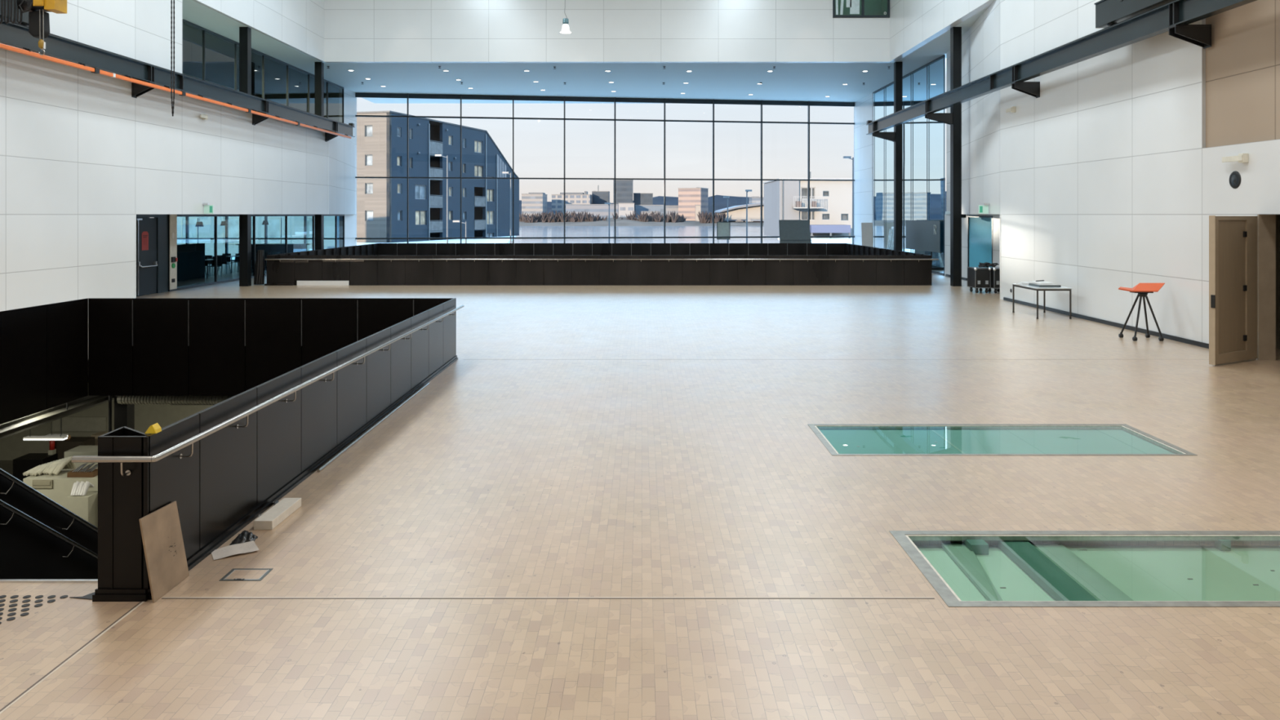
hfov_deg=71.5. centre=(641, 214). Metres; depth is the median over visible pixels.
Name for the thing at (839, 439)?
floor window
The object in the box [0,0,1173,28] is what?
crane
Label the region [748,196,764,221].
office building
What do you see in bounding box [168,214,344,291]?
window
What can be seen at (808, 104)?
window
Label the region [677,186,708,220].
office tower
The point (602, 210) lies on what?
building
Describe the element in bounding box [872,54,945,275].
window
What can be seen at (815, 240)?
ground
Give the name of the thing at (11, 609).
stud
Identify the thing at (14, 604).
stud
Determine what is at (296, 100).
wall
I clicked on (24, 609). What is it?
stud
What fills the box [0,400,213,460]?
wall
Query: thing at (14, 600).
stud
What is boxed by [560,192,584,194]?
plant
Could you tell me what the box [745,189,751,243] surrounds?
street lamp
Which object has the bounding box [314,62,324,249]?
column
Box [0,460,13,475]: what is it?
floor
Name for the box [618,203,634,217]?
building
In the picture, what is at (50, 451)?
pedestal
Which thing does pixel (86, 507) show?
stand
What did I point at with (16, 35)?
beam
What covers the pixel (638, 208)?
building
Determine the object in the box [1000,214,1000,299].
trim
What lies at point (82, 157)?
wall
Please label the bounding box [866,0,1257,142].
beam
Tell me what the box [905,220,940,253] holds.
banner
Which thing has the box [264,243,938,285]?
balustrade
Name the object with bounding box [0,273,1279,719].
floor
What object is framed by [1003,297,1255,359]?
baseboard
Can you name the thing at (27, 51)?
rail
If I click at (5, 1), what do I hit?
cable
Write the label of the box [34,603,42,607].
stud
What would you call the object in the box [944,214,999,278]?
wall
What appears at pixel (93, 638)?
trim
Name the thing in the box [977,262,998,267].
cable coil
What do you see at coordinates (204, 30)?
window
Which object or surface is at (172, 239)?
switch panel
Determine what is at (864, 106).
wall
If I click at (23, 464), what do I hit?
base cabinet
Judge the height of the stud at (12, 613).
0.004 m
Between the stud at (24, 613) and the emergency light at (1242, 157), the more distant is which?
the emergency light at (1242, 157)
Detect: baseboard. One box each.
[945,274,967,280]
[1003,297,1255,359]
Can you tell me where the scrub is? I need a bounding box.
[519,210,726,222]
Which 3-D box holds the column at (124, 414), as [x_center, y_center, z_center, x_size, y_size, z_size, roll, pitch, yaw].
[-10.490,4.910,18.030,0.260,3.780,0.260,0,0,0]
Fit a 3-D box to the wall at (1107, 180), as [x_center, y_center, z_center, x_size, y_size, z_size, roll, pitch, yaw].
[12.085,-4.650,16.750,2.170,14.500,45.500,0,0,0]
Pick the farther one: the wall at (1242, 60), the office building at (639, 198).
the office building at (639, 198)
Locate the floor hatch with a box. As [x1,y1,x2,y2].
[218,568,273,581]
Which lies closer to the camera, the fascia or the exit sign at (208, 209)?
the exit sign at (208, 209)
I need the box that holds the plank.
[297,280,348,285]
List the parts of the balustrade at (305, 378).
panel, panel, panel, trim, corner trim, panel, panel, panel, panel, handrail, panel, panel, backing plate, trim, panel, panel, panel, panel, panel, panel, panel, panel, panel, panel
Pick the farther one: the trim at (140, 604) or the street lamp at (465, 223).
the street lamp at (465, 223)
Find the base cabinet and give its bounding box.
[13,453,57,481]
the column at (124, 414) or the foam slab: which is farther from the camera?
the column at (124, 414)
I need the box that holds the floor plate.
[69,591,94,599]
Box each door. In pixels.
[136,214,168,296]
[967,215,992,266]
[1208,214,1275,365]
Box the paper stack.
[1028,280,1054,284]
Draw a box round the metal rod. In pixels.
[316,382,430,471]
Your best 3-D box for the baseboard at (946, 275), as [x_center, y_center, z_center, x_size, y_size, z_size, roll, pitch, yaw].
[12.780,2.555,36.175,0.040,0.090,2.450,0,0,0]
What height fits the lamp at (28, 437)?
1.913 m
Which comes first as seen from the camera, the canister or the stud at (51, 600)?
the stud at (51, 600)
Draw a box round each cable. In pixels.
[0,0,3,24]
[4,0,9,24]
[10,0,16,24]
[16,0,22,23]
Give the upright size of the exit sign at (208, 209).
0.340 m
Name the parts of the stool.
leg, seat, leg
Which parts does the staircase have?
handrail, handrail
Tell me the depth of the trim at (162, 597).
6.01 m
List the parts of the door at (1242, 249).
lock plate, stile frame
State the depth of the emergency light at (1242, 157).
16.24 m
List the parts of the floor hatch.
trim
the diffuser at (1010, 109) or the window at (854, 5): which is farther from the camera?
the window at (854, 5)
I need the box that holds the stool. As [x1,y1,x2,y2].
[1118,283,1164,341]
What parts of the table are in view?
leg, leg, leg, leg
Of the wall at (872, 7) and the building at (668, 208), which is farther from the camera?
the building at (668, 208)
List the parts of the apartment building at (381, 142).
frame, frame, frame, frame, frame, frame, frame, frame, frame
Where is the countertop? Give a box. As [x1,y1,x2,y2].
[22,469,97,508]
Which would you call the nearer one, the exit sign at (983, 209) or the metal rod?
the metal rod
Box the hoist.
[17,0,66,55]
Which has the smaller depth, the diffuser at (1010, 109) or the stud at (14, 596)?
the stud at (14, 596)
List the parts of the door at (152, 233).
bolt rod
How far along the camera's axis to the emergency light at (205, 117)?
28.54 m
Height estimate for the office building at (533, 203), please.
18.699 m
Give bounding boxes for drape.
[253,249,264,284]
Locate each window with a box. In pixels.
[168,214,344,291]
[182,18,343,123]
[355,93,854,244]
[807,423,1197,455]
[832,0,889,17]
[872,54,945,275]
[888,530,1279,607]
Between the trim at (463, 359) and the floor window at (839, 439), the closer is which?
the floor window at (839, 439)
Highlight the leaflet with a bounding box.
[211,540,258,559]
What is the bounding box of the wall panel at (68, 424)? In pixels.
[52,417,106,431]
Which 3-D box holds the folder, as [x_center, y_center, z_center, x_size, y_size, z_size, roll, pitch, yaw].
[10.250,1.801,22.690,0.500,0.058,0.620,0,0,0]
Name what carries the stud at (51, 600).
on the floor at (497, 477)
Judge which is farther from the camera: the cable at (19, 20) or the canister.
the canister
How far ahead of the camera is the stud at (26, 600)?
5.97 m
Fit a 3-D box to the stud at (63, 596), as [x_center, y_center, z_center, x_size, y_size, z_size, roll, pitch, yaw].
[-3.926,2.598,6.043,0.047,0.004,0.046,0,0,0]
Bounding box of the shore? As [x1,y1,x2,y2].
[519,216,764,226]
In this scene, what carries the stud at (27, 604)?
on the floor at (497, 477)
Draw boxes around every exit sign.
[202,203,213,213]
[978,203,989,213]
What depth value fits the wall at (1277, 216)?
17.20 m
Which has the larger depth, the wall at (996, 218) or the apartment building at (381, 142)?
the apartment building at (381, 142)
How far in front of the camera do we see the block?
21.20 m
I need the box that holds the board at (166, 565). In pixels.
[138,501,189,602]
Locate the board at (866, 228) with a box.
[861,222,873,247]
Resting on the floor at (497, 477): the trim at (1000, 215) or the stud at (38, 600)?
the stud at (38, 600)
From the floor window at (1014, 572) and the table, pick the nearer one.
the floor window at (1014, 572)
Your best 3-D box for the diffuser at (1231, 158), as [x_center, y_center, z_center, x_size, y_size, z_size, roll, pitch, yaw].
[10.900,-1.025,16.417,0.036,0.100,0.560,0,0,0]
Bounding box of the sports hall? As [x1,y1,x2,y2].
[714,202,764,219]
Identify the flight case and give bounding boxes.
[967,266,991,293]
[985,266,999,293]
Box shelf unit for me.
[54,436,94,459]
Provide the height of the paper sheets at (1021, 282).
0.042 m
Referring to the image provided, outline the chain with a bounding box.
[170,0,174,116]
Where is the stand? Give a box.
[66,491,97,528]
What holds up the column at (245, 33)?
on the floor at (497, 477)
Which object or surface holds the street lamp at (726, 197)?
on the ground
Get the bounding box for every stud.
[6,617,15,621]
[7,612,16,616]
[8,603,17,607]
[8,608,17,611]
[9,599,17,603]
[10,595,18,598]
[20,612,29,616]
[21,603,30,607]
[21,608,29,611]
[22,595,31,598]
[22,599,30,603]
[34,599,43,603]
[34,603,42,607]
[35,595,43,598]
[47,595,55,598]
[47,599,55,603]
[59,595,67,598]
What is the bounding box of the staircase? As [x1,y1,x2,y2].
[0,467,97,582]
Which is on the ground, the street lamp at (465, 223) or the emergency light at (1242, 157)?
the street lamp at (465, 223)
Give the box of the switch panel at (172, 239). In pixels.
[168,214,177,289]
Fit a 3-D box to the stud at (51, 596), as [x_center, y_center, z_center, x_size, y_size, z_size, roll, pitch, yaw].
[-4.010,2.598,6.043,0.047,0.004,0.046,0,0,0]
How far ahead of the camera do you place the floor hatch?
6.38 m
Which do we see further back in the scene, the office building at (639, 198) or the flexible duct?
the office building at (639, 198)
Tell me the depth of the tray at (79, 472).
19.15 m
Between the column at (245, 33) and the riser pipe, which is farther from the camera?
the column at (245, 33)
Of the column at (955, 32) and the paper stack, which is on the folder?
the paper stack
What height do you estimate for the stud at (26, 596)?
0.004 m
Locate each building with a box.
[356,111,519,243]
[521,192,547,216]
[551,191,591,215]
[565,204,618,218]
[591,191,609,204]
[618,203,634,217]
[633,192,653,213]
[635,204,663,217]
[640,211,659,215]
[665,205,678,216]
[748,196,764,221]
[763,171,852,235]
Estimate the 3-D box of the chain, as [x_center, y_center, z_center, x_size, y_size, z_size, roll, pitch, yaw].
[-9.755,-3.417,18.500,0.078,2.755,0.026,0,0,0]
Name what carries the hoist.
hanging from the crane
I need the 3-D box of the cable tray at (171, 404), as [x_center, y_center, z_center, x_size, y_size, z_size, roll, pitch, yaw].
[-7.850,3.573,19.400,4.700,1.106,0.312,0,0,0]
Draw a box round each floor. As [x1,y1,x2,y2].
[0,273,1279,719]
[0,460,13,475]
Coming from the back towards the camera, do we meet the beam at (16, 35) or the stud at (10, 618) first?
the beam at (16, 35)
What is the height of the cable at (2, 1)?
0.856 m
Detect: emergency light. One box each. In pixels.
[200,114,208,119]
[1005,106,1016,112]
[1222,153,1248,163]
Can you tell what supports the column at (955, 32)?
on the floor at (497, 477)
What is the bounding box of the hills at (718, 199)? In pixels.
[519,191,946,208]
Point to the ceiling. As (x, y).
(788, 82)
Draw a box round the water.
[511,226,779,243]
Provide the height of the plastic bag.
0.048 m
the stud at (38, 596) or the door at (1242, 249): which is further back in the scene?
the door at (1242, 249)
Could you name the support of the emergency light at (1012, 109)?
attached to the wall at (1107, 180)
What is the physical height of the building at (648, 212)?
6.696 m
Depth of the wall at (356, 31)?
39.50 m
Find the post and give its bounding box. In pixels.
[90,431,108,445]
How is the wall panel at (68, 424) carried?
attached to the wall at (13, 446)
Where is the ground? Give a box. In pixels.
[356,235,852,245]
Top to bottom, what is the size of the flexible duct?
0.191 m
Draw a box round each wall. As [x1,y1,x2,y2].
[0,0,355,311]
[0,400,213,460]
[182,72,338,121]
[324,0,889,62]
[338,87,356,246]
[835,0,887,15]
[854,93,872,245]
[889,0,1279,359]
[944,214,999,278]
[1205,0,1279,147]
[1275,214,1279,348]
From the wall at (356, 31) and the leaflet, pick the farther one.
the wall at (356, 31)
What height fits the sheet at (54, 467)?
0.337 m
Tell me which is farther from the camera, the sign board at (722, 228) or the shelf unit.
the sign board at (722, 228)
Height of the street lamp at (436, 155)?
7.613 m
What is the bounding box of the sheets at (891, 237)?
[886,226,893,249]
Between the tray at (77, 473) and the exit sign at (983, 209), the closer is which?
the tray at (77, 473)
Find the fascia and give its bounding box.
[809,224,850,238]
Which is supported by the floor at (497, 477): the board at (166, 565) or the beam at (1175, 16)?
the board at (166, 565)
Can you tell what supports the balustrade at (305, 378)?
on the floor at (497, 477)
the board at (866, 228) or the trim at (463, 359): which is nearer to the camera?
the trim at (463, 359)
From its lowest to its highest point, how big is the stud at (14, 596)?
0.004 m
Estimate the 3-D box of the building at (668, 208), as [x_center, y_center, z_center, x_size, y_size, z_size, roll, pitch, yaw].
[19.133,-0.325,547.000,9.429,10.250,14.300,0,0,0]
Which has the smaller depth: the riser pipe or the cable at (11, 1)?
the riser pipe
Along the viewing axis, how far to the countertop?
19.00 m
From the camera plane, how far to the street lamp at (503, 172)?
71.94 m
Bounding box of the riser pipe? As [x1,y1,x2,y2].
[108,395,111,431]
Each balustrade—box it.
[0,297,463,601]
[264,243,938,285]
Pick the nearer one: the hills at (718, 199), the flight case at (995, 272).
the flight case at (995, 272)
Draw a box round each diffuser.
[1005,107,1012,112]
[1222,155,1242,162]
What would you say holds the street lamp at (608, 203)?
on the ground
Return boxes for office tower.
[613,179,633,204]
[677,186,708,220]
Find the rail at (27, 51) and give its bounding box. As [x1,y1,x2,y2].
[0,43,351,138]
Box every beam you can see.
[0,17,355,142]
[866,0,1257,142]
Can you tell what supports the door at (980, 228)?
in the wall at (996, 218)
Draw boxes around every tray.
[0,395,114,437]
[66,462,97,477]
[66,468,97,477]
[170,404,215,404]
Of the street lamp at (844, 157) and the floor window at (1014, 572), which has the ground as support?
the street lamp at (844, 157)
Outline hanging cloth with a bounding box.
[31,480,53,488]
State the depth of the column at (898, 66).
39.51 m
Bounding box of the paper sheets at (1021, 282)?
[1015,281,1031,284]
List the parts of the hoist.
motor, name plate, hoist chain, hoist chain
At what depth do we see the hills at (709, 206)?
797.01 m
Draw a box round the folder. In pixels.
[1028,283,1059,287]
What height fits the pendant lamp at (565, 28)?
4.743 m
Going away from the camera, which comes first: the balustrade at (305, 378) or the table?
the balustrade at (305, 378)
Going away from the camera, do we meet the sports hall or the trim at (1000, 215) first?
the trim at (1000, 215)
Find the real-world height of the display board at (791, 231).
2.280 m
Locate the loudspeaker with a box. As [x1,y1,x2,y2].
[1229,170,1240,188]
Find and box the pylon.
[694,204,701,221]
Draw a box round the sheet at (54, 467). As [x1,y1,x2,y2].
[22,456,76,475]
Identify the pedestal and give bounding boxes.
[48,448,56,454]
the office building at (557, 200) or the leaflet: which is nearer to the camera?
the leaflet
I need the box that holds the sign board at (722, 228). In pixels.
[716,222,729,243]
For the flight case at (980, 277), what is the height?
0.854 m
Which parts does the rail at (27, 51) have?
rail, rail, rail, rail, rail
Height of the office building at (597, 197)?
21.304 m
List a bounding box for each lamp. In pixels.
[22,417,67,439]
[45,417,67,435]
[435,154,448,243]
[453,220,466,243]
[502,171,511,243]
[560,0,571,33]
[604,202,610,243]
[723,195,729,243]
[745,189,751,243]
[843,155,853,244]
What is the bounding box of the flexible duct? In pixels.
[116,395,233,404]
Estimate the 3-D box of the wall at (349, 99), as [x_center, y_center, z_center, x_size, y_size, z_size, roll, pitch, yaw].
[-16.075,-2.090,37.275,0.250,9.380,24.950,0,0,0]
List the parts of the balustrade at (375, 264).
panel, panel, panel, panel, panel, panel, panel, panel, panel, panel, panel, panel, panel, panel, panel, panel, panel, panel, panel, panel, panel, panel, panel, panel, panel, panel, panel, panel, panel, panel, panel, panel, panel, panel, panel, backing plate, trim, panel, handrail, panel, panel, panel, panel, panel, panel, panel, panel, panel, panel, panel, panel, panel, panel, panel, panel, panel, panel, panel, panel, panel, panel, panel, panel, panel, panel, panel, panel, panel, panel, panel, panel, panel, panel, panel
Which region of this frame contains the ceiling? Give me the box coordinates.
[182,0,988,103]
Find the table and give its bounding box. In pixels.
[1012,283,1071,319]
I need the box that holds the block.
[64,445,97,469]
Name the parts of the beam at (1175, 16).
rail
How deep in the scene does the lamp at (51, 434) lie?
20.70 m
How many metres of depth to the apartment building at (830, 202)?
112.00 m
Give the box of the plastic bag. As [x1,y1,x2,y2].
[229,530,257,545]
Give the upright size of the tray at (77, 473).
0.100 m
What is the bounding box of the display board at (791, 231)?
[778,219,811,243]
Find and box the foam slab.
[253,497,301,529]
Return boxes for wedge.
[144,422,161,433]
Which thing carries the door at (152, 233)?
in the wall at (82, 157)
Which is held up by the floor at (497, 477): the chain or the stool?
the stool
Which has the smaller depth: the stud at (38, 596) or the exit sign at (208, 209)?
the stud at (38, 596)
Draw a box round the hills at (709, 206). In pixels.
[519,199,946,221]
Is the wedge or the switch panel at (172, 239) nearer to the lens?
the wedge
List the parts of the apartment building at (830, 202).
frame, frame, balustrade, frame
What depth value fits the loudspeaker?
16.47 m
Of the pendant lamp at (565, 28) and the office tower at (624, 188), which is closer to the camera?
the pendant lamp at (565, 28)
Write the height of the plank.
0.170 m
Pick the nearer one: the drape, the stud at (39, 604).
the stud at (39, 604)
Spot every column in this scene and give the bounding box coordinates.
[114,395,134,430]
[239,26,251,286]
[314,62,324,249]
[893,62,902,251]
[950,26,961,286]
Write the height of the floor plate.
0.006 m
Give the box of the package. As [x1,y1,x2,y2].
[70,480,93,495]
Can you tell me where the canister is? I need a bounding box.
[49,440,54,449]
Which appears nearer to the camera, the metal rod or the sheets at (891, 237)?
the metal rod
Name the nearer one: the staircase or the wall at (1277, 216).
the staircase
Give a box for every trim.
[0,596,933,714]
[0,601,142,711]
[161,597,934,599]
[462,359,1208,359]
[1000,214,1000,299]
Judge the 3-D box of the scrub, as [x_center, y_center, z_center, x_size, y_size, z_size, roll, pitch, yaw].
[-10.985,1.738,489.888,116.381,8.012,21.648,0,0,0]

